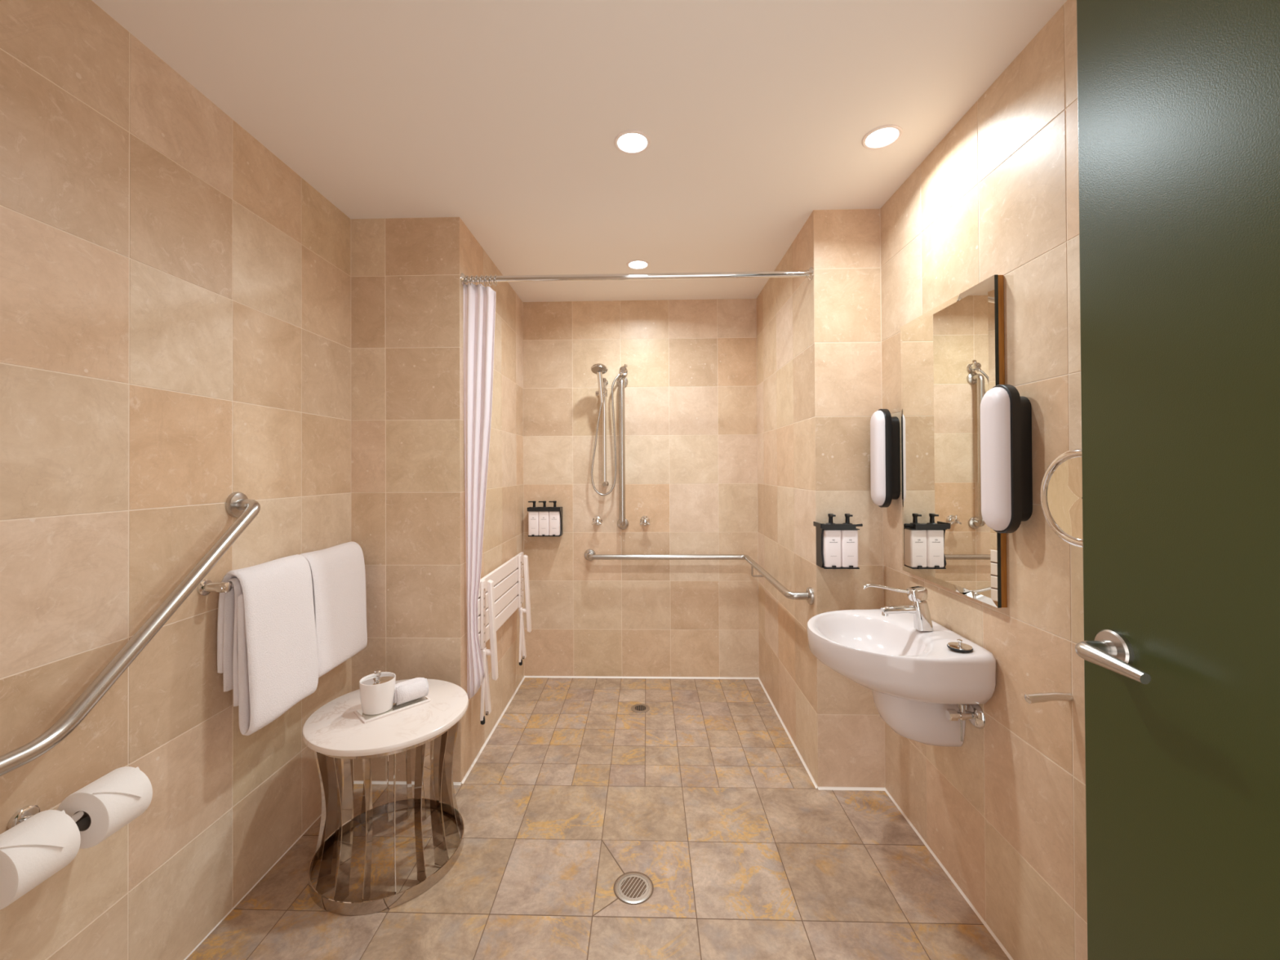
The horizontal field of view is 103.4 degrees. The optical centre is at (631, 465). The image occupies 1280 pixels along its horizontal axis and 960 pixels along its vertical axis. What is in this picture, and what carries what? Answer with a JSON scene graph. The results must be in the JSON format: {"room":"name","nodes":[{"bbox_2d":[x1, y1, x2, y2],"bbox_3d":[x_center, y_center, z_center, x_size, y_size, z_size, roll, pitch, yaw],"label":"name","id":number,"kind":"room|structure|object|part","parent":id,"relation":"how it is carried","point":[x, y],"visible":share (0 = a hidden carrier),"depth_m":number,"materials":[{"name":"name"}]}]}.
{"room":"accessible hotel bathroom","nodes":[
{"label":"accessible hotel bathroom","id":0,"kind":"room"},
{"bbox_2d":[0,0,351,959],"bbox_3d":[-1.241,0.135,1.057,0.090,2.338,2.163,0,0,2],"label":"wall","id":1,"kind":"structure","parent":0,"point":[175,296],"depth_m":1.24,"materials":[{"name":"beige tile"}]},
{"bbox_2d":[7,804,88,830],"bbox_3d":[-1.145,0.694,0.982,0.100,0.048,0.257,0,0,2],"label":"toilet roll holder","id":2,"kind":"object","parent":1,"relation":"attached to","point":[25,812],"visible":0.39,"depth_m":0.99,"materials":[{"name":"silver metal"}]},
{"bbox_3d":[-1.189,0.694,0.990,0.012,0.048,0.048,0,0,2],"label":"wall plate","id":3,"kind":"part","parent":2,"relation":"part of","materials":[{"name":"silver metal"}]},
{"bbox_2d":[0,809,80,910],"bbox_3d":[-1.103,0.711,0.914,0.118,0.114,0.098,0,0,2],"label":"toilet roll","id":4,"kind":"object","parent":2,"relation":"on","point":[35,849],"visible":1,"depth_m":0.90,"materials":[{"name":"white paper"}]},
{"bbox_3d":[-1.146,0.694,0.989,0.085,0.016,0.016,0,0,2],"label":"arm","id":5,"kind":"part","parent":2,"relation":"part of","materials":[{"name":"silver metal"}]},
{"bbox_2d":[57,766,152,848],"bbox_3d":[-1.099,0.712,1.057,0.118,0.114,0.092,0,0,2],"label":"toilet roll","id":6,"kind":"object","parent":2,"relation":"on","point":[111,802],"visible":0.88,"depth_m":1.03,"materials":[{"name":"white paper"}]},
{"bbox_2d":[0,492,260,776],"bbox_3d":[-1.152,0.323,0.919,0.092,0.498,1.251,0,0,2],"label":"grab rail","id":7,"kind":"object","parent":1,"relation":"attached to","point":[237,504],"visible":1,"depth_m":1.12,"materials":[{"name":"silver metal"}]},
{"bbox_2d":[196,578,233,595],"bbox_3d":[-1.141,0.339,1.717,0.070,0.044,0.684,0,0,2],"label":"towel rail","id":8,"kind":"object","parent":1,"relation":"attached to","point":[205,587],"visible":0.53,"depth_m":1.39,"materials":[{"name":"silver metal"}]},
{"bbox_2d":[217,554,318,735],"bbox_3d":[-1.110,0.530,1.558,0.115,0.469,0.292,0,0,2],"label":"towel","id":9,"kind":"object","parent":8,"relation":"hanging from","point":[267,646],"visible":0.99,"depth_m":1.48,"materials":[{"name":"white fabric"}]},
{"bbox_2d":[299,541,367,677],"bbox_3d":[-1.105,0.515,1.865,0.106,0.430,0.317,0,0,2],"label":"towel","id":10,"kind":"object","parent":8,"relation":"hanging from","point":[338,574],"visible":0.84,"depth_m":1.84,"materials":[{"name":"white fabric"}]},
{"bbox_2d":[183,813,321,959],"bbox_3d":[-1.185,1.303,1.157,0.003,0.003,1.863,0,0,2],"label":"trim","id":11,"kind":"structure","parent":1,"relation":"attached to","point":[291,846],"depth_m":1.54,"materials":[{"name":"white"}]},
{"bbox_2d":[351,217,464,782],"bbox_3d":[-0.947,0.141,2.115,0.477,2.338,0.050,0,0,2],"label":"wall","id":12,"kind":"structure","parent":0,"point":[406,420],"depth_m":2.09,"materials":[{"name":"beige tile"}]},
{"bbox_2d":[353,780,461,785],"bbox_3d":[-0.931,1.305,2.078,0.458,0.008,0.008,0,0,2],"label":"trim","id":13,"kind":"structure","parent":12,"relation":"attached to","point":[354,781],"depth_m":2.08,"materials":[{"name":"white"}]},
{"bbox_2d":[460,266,813,285],"bbox_3d":[0.013,-0.784,2.098,1.450,0.052,0.052,0,0,2],"label":"curtain rod","id":14,"kind":"object","parent":12,"relation":"attached to","point":[808,273],"visible":0.95,"depth_m":2.09,"materials":[{"name":"silver metal"}]},
{"bbox_2d":[462,274,497,698],"bbox_3d":[-0.635,0.092,2.115,0.146,1.781,0.054,0,0,2],"label":"shower curtain","id":15,"kind":"object","parent":14,"relation":"hanging from","point":[478,300],"visible":0.98,"depth_m":2.12,"materials":[{"name":"white fabric"}]},
{"bbox_3d":[0.013,-0.784,2.098,1.444,0.025,0.025,0,0,2],"label":"rod","id":16,"kind":"part","parent":14,"relation":"part of","materials":[{"name":"silver metal"}]},
{"bbox_2d":[459,217,524,781],"bbox_3d":[-0.722,0.143,2.624,0.060,2.338,1.077,0,0,2],"label":"wall","id":17,"kind":"structure","parent":0,"point":[503,532],"depth_m":2.64,"materials":[{"name":"beige tile"}]},
{"bbox_2d":[461,676,524,783],"bbox_3d":[-0.682,1.308,2.609,0.008,0.008,1.068,0,0,2],"label":"trim","id":18,"kind":"structure","parent":17,"relation":"attached to","point":[522,679],"depth_m":2.44,"materials":[{"name":"white plastic"}]},
{"bbox_2d":[477,551,531,724],"bbox_3d":[-0.637,0.807,2.564,0.105,0.602,0.830,0,0,2],"label":"shower seat","id":19,"kind":"object","parent":17,"relation":"attached to","point":[500,594],"visible":0.87,"depth_m":2.46,"materials":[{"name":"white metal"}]},
{"bbox_3d":[-0.614,0.724,2.229,0.040,0.435,0.038,0,0,2],"label":"leg","id":20,"kind":"part","parent":19,"relation":"part of","materials":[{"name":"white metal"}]},
{"bbox_3d":[-0.596,0.728,2.878,0.040,0.435,0.038,0,0,2],"label":"leg","id":21,"kind":"part","parent":19,"relation":"part of","materials":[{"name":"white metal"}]},
{"bbox_2d":[91,0,1066,302],"bbox_3d":[-0.100,-1.087,1.542,2.356,0.100,3.381,0,0,2],"label":"ceiling","id":22,"kind":"structure","parent":0,"point":[504,118],"depth_m":1.45,"materials":[{"name":"white paint"}]},
{"bbox_2d":[614,129,650,154],"bbox_3d":[0.001,-1.034,1.620,0.116,0.005,0.116,0,0,2],"label":"recessed light","id":23,"kind":"object","parent":22,"relation":"in","point":[630,141],"visible":1,"depth_m":1.62,"materials":[{"name":"white metal"}]},
{"bbox_2d":[626,259,649,269],"bbox_3d":[0.031,-1.028,2.587,0.116,0.005,0.116,0,0,2],"label":"recessed light","id":24,"kind":"object","parent":22,"relation":"in","point":[636,264],"visible":1,"depth_m":2.58,"materials":[{"name":"white glass"}]},
{"bbox_2d":[862,124,902,149],"bbox_3d":[0.792,-1.039,1.601,0.116,0.005,0.116,0,0,2],"label":"recessed light","id":25,"kind":"object","parent":22,"relation":"in","point":[891,134],"visible":1,"depth_m":1.60,"materials":[{"name":"white glass"}]},
{"bbox_2d":[186,677,1009,959],"bbox_3d":[-0.087,1.351,1.524,2.356,0.100,3.381,0,0,2],"label":"floor","id":26,"kind":"structure","parent":0,"point":[704,793],"depth_m":1.66,"materials":[{"name":"brown tile"}]},
{"bbox_2d":[302,679,468,915],"bbox_3d":[-0.812,1.062,1.700,0.500,0.486,0.500,0,0,2],"label":"side table","id":27,"kind":"object","parent":26,"relation":"on","point":[337,736],"visible":0.96,"depth_m":1.58,"materials":[{"name":"white stone"}]},
{"bbox_2d":[353,696,431,723],"bbox_3d":[-0.810,0.815,1.716,0.104,0.007,0.216,-1,-1,45],"label":"tray","id":28,"kind":"object","parent":27,"relation":"on","point":[364,717],"visible":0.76,"depth_m":1.68,"materials":[{"name":"white ceramic"}]},
{"bbox_2d":[359,669,395,715],"bbox_3d":[-0.848,0.747,1.685,0.109,0.128,0.109,0,0,2],"label":"canister","id":29,"kind":"object","parent":28,"relation":"on","point":[377,689],"visible":1,"depth_m":1.65,"materials":[{"name":"white ceramic"}]},
{"bbox_3d":[-0.848,0.717,1.685,0.100,0.008,0.100,0,0,2],"label":"lid","id":30,"kind":"part","parent":29,"relation":"part of","materials":[{"name":"white ceramic"}]},
{"bbox_3d":[-0.848,0.698,1.685,0.022,0.030,0.022,0,0,2],"label":"knob","id":31,"kind":"part","parent":29,"relation":"part of","materials":[{"name":"silver metal"}]},
{"bbox_2d":[393,677,428,705],"bbox_3d":[-0.773,0.778,1.749,0.077,0.065,0.111,-1,-1,45],"label":"rolled washcloth","id":32,"kind":"object","parent":28,"relation":"on","point":[415,688],"visible":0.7,"depth_m":1.73,"materials":[{"name":"white fabric"}]},
{"bbox_2d":[614,872,652,903],"bbox_3d":[0.005,1.301,1.558,0.116,0.003,0.116,0,0,2],"label":"floor drain","id":33,"kind":"object","parent":26,"relation":"on","point":[644,896],"visible":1,"depth_m":1.55,"materials":[{"name":"silver metal"}]},
{"bbox_2d":[631,703,649,712],"bbox_3d":[0.045,1.307,2.722,0.100,0.003,0.100,0,0,2],"label":"floor drain","id":34,"kind":"object","parent":26,"relation":"on","point":[638,708],"visible":1,"depth_m":2.72,"materials":[{"name":"silver metal"}]},
{"bbox_2d":[1075,0,1279,959],"bbox_3d":[0.720,0.233,0.407,0.102,2.088,0.858,0,0,2],"label":"door","id":35,"kind":"structure","parent":26,"relation":"on","point":[1179,100],"depth_m":0.68,"materials":[{"name":"green paint"}]},
{"bbox_3d":[0.702,0.283,0.735,0.046,0.026,0.111,0,0,2],"label":"lever","id":36,"kind":"part","parent":35,"relation":"part of","materials":[{"name":"silver metal"}]},
{"bbox_2d":[522,298,759,677],"bbox_3d":[0.049,0.143,3.175,1.570,2.338,0.090,0,0,2],"label":"wall","id":37,"kind":"structure","parent":0,"point":[691,389],"depth_m":3.13,"materials":[{"name":"beige tile"}]},
{"bbox_2d":[527,506,562,536],"bbox_3d":[-0.531,0.344,3.096,0.200,0.178,0.097,0,0,2],"label":"holder","id":38,"kind":"object","parent":37,"relation":"attached to","point":[529,508],"visible":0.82,"depth_m":3.05,"materials":[{"name":"black plastic"}]},
{"bbox_2d":[528,501,538,535],"bbox_3d":[-0.600,0.321,3.088,0.067,0.208,0.061,0,0,2],"label":"pump bottle","id":39,"kind":"object","parent":38,"relation":"on","point":[533,516],"visible":0.89,"depth_m":3.06,"materials":[{"name":"white plastic"}]},
{"bbox_2d":[538,501,549,535],"bbox_3d":[-0.537,0.320,3.086,0.067,0.208,0.061,0,0,2],"label":"pump bottle","id":40,"kind":"object","parent":38,"relation":"on","point":[544,516],"visible":0.91,"depth_m":3.06,"materials":[{"name":"white plastic"}]},
{"bbox_3d":[-0.532,0.427,3.089,0.194,0.005,0.067,0,0,2],"label":"foot plate","id":41,"kind":"part","parent":38,"relation":"part of","materials":[{"name":"black plastic"}]},
{"bbox_2d":[548,500,560,535],"bbox_3d":[-0.473,0.320,3.084,0.067,0.208,0.061,0,0,2],"label":"pump bottle","id":42,"kind":"object","parent":38,"relation":"on","point":[554,516],"visible":0.9,"depth_m":3.06,"materials":[{"name":"white plastic"}]},
{"bbox_3d":[-0.434,0.342,3.098,0.004,0.172,0.082,0,0,2],"label":"plate","id":43,"kind":"part","parent":38,"relation":"part of","materials":[{"name":"black plastic"}]},
{"bbox_2d":[591,515,602,525],"bbox_3d":[-0.215,0.339,3.105,0.066,0.066,0.063,0,0,2],"label":"tap","id":44,"kind":"object","parent":37,"relation":"attached to","point":[597,520],"visible":1,"depth_m":3.09,"materials":[{"name":"silver metal"}]},
{"bbox_2d":[591,363,620,496],"bbox_3d":[-0.182,-0.206,3.042,0.162,0.780,0.225,-1,0,33],"label":"shower","id":45,"kind":"object","parent":37,"relation":"attached to","point":[599,369],"visible":1,"depth_m":3.06,"materials":[{"name":"silver metal"}]},
{"bbox_3d":[-0.189,-0.468,3.009,0.034,0.185,0.061,0,0,13],"label":"handle","id":46,"kind":"part","parent":45,"relation":"part of","materials":[{"name":"silver metal"}]},
{"bbox_3d":[-0.168,-0.203,3.077,0.025,0.660,0.025,0,0,2],"label":"slide rail","id":47,"kind":"part","parent":45,"relation":"part of","materials":[{"name":"silver metal"}]},
{"bbox_2d":[616,376,628,529],"bbox_3d":[-0.059,-0.080,3.088,0.072,0.952,0.093,0,0,2],"label":"grab rail","id":48,"kind":"object","parent":37,"relation":"attached to","point":[622,381],"visible":0.99,"depth_m":3.05,"materials":[{"name":"silver metal"}]},
{"bbox_3d":[-0.060,-0.080,3.086,0.037,0.916,0.089,0,0,2],"label":"rail","id":49,"kind":"part","parent":48,"relation":"part of","materials":[{"name":"silver metal"}]},
{"bbox_2d":[618,364,627,376],"bbox_3d":[-0.054,-0.584,3.104,0.056,0.071,0.068,0,0,2],"label":"bracket","id":50,"kind":"object","parent":37,"relation":"attached to","point":[623,371],"depth_m":3.08,"materials":[{"name":"silver metal"}]},
{"bbox_3d":[-0.053,-0.583,3.118,0.056,0.056,0.040,0,0,2],"label":"plate","id":51,"kind":"part","parent":50,"relation":"part of","materials":[{"name":"silver metal"}]},
{"bbox_2d":[524,675,758,679],"bbox_3d":[0.054,1.308,3.118,1.450,0.008,0.008,0,0,2],"label":"trim","id":52,"kind":"structure","parent":37,"relation":"attached to","point":[580,677],"depth_m":3.12,"materials":[{"name":"white"}]},
{"bbox_2d":[639,515,650,525],"bbox_3d":[0.079,0.339,3.096,0.066,0.066,0.063,0,0,2],"label":"tap","id":53,"kind":"object","parent":37,"relation":"attached to","point":[644,520],"visible":1,"depth_m":3.10,"materials":[{"name":"silver metal"}]},
{"bbox_2d":[584,549,814,604],"bbox_3d":[0.437,0.576,2.807,0.668,0.127,1.495,0,-1,-44],"label":"grab rail","id":54,"kind":"object","parent":37,"relation":"attached to","point":[589,554],"visible":1,"depth_m":3.02,"materials":[{"name":"silver metal"}]},
{"bbox_2d":[756,210,817,786],"bbox_3d":[0.787,0.135,2.580,0.060,2.338,1.077,0,0,2],"label":"wall","id":55,"kind":"structure","parent":0,"point":[787,533],"depth_m":2.42,"materials":[{"name":"beige tile"}]},
{"bbox_2d":[758,677,817,788],"bbox_3d":[0.759,1.300,2.568,0.008,0.008,1.068,0,0,2],"label":"trim","id":56,"kind":"structure","parent":55,"relation":"attached to","point":[759,680],"depth_m":2.40,"materials":[{"name":"white"}]},
{"bbox_2d":[811,208,885,787],"bbox_3d":[0.887,0.131,2.063,0.286,2.338,0.050,0,0,2],"label":"wall","id":57,"kind":"structure","parent":0,"point":[851,726],"depth_m":2.04,"materials":[{"name":"beige tile"}]},
{"bbox_2d":[813,521,862,568],"bbox_3d":[0.814,0.314,1.994,0.164,0.179,0.088,0,0,2],"label":"holder","id":58,"kind":"object","parent":57,"relation":"attached to","point":[820,526],"visible":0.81,"depth_m":1.96,"materials":[{"name":"black plastic"}]},
{"bbox_3d":[0.744,0.313,2.000,0.004,0.174,0.076,0,0,2],"label":"plate","id":59,"kind":"part","parent":58,"relation":"part of","materials":[{"name":"black plastic"}]},
{"bbox_2d":[822,513,841,567],"bbox_3d":[0.783,0.293,1.984,0.064,0.206,0.064,0,0,2],"label":"pump bottle","id":60,"kind":"object","parent":58,"relation":"in","point":[831,539],"visible":0.86,"depth_m":1.96,"materials":[{"name":"white plastic"}]},
{"bbox_3d":[0.815,0.399,1.988,0.134,0.005,0.059,0,0,2],"label":"foot plate","id":61,"kind":"part","parent":58,"relation":"part of","materials":[{"name":"black plastic"}]},
{"bbox_2d":[840,513,857,567],"bbox_3d":[0.848,0.292,1.982,0.064,0.206,0.064,0,0,2],"label":"pump bottle","id":62,"kind":"object","parent":58,"relation":"in","point":[849,538],"visible":0.84,"depth_m":1.96,"materials":[{"name":"white plastic"}]},
{"bbox_2d":[817,786,885,791],"bbox_3d":[0.881,1.296,2.026,0.267,0.008,0.008,0,0,2],"label":"trim","id":63,"kind":"structure","parent":57,"relation":"attached to","point":[819,788],"depth_m":2.03,"materials":[{"name":"white plastic"}]},
{"bbox_2d":[880,0,1087,959],"bbox_3d":[1.024,0.122,0.992,0.090,2.338,2.163,0,0,2],"label":"wall","id":64,"kind":"structure","parent":0,"point":[1002,811],"depth_m":1.29,"materials":[{"name":"beige tile"}]},
{"bbox_2d":[870,408,900,507],"bbox_3d":[0.962,-0.029,1.927,0.085,0.376,0.100,0,0,2],"label":"wall light","id":65,"kind":"object","parent":64,"relation":"attached to","point":[885,451],"visible":1,"depth_m":1.89,"materials":[{"name":"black plastic"}]},
{"bbox_2d":[870,410,885,505],"bbox_3d":[0.932,-0.028,1.928,0.025,0.363,0.091,0,0,2],"label":"diffuser","id":66,"kind":"object","parent":65,"relation":"attached to","point":[877,421],"depth_m":1.90,"materials":[{"name":"white plastic"}]},
{"bbox_2d":[806,608,996,746],"bbox_3d":[0.784,0.685,1.601,0.432,0.343,0.490,0,0,2],"label":"basin","id":67,"kind":"object","parent":64,"relation":"attached to","point":[913,676],"visible":0.94,"depth_m":1.51,"materials":[{"name":"white ceramic"}]},
{"bbox_2d":[862,583,933,631],"bbox_3d":[0.838,0.446,1.599,0.214,0.142,0.042,0,0,2],"label":"mixer tap","id":68,"kind":"object","parent":67,"relation":"on","point":[917,596],"visible":1,"depth_m":1.58,"materials":[{"name":"silver metal"}]},
{"bbox_3d":[0.805,0.391,1.600,0.149,0.032,0.012,0,0,2],"label":"lever","id":69,"kind":"part","parent":68,"relation":"part of","materials":[{"name":"silver metal"}]},
{"bbox_3d":[0.852,0.456,1.598,0.122,0.029,0.027,0,0,2],"label":"spout","id":70,"kind":"part","parent":68,"relation":"part of","materials":[{"name":"silver metal"}]},
{"bbox_3d":[0.783,0.603,1.602,0.432,0.177,0.490,0,0,2],"label":"bowl","id":71,"kind":"part","parent":67,"relation":"part of","materials":[{"name":"white ceramic"}]},
{"bbox_2d":[946,639,973,652],"bbox_3d":[0.920,0.502,1.418,0.062,0.028,0.062,0,0,2],"label":"plug","id":72,"kind":"object","parent":67,"relation":"on","point":[958,646],"visible":1,"depth_m":1.41,"materials":[{"name":"silver metal"}]},
{"bbox_2d":[884,788,1013,959],"bbox_3d":[0.985,1.290,1.095,0.006,0.006,1.863,0,0,2],"label":"trim","id":73,"kind":"structure","parent":64,"relation":"attached to","point":[951,878],"depth_m":1.56,"materials":[{"name":"white"}]},
{"bbox_2d":[900,274,1007,608],"bbox_3d":[0.980,-0.064,1.583,0.030,0.881,0.496,0,0,2],"label":"wall mirror","id":74,"kind":"object","parent":64,"relation":"attached to","point":[952,354],"visible":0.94,"depth_m":1.52,"materials":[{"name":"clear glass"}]},
{"bbox_2d":[945,704,985,742],"bbox_3d":[0.954,0.712,1.460,0.083,0.168,0.072,0,0,2],"label":"valve","id":75,"kind":"object","parent":64,"relation":"attached to","point":[974,713],"visible":0.84,"depth_m":1.45,"materials":[{"name":"silver metal"}]},
{"bbox_3d":[0.924,0.722,1.461,0.023,0.031,0.033,0,0,2],"label":"knob","id":76,"kind":"part","parent":75,"relation":"part of","materials":[{"name":"silver metal"}]},
{"bbox_2d":[980,384,1032,533],"bbox_3d":[0.944,-0.017,1.280,0.085,0.376,0.100,0,0,2],"label":"wall light","id":77,"kind":"object","parent":64,"relation":"attached to","point":[1006,415],"visible":1,"depth_m":1.25,"materials":[{"name":"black plastic"}]},
{"bbox_2d":[980,386,1011,530],"bbox_3d":[0.914,-0.017,1.280,0.025,0.363,0.091,0,0,2],"label":"diffuser","id":78,"kind":"object","parent":77,"relation":"attached to","point":[996,403],"depth_m":1.25,"materials":[{"name":"white plastic"}]},
{"bbox_2d":[1024,692,1073,703],"bbox_3d":[0.938,0.524,1.139,0.095,0.025,0.021,0,0,2],"label":"towel rail","id":79,"kind":"object","parent":64,"relation":"attached to","point":[1033,698],"visible":1,"depth_m":1.13,"materials":[{"name":"silver metal"}]},
{"bbox_2d":[1040,448,1083,547],"bbox_3d":[0.924,0.063,0.985,0.110,0.195,0.195,0,0,2],"label":"mirror","id":80,"kind":"object","parent":64,"relation":"attached to","point":[1061,487],"visible":0.44,"depth_m":1.02,"materials":[{"name":"silver metal"}]},
{"bbox_3d":[0.877,0.063,0.987,0.004,0.170,0.170,0,0,1],"label":"glass","id":81,"kind":"part","parent":80,"relation":"part of","materials":[{"name":"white mirror"}]}
]}

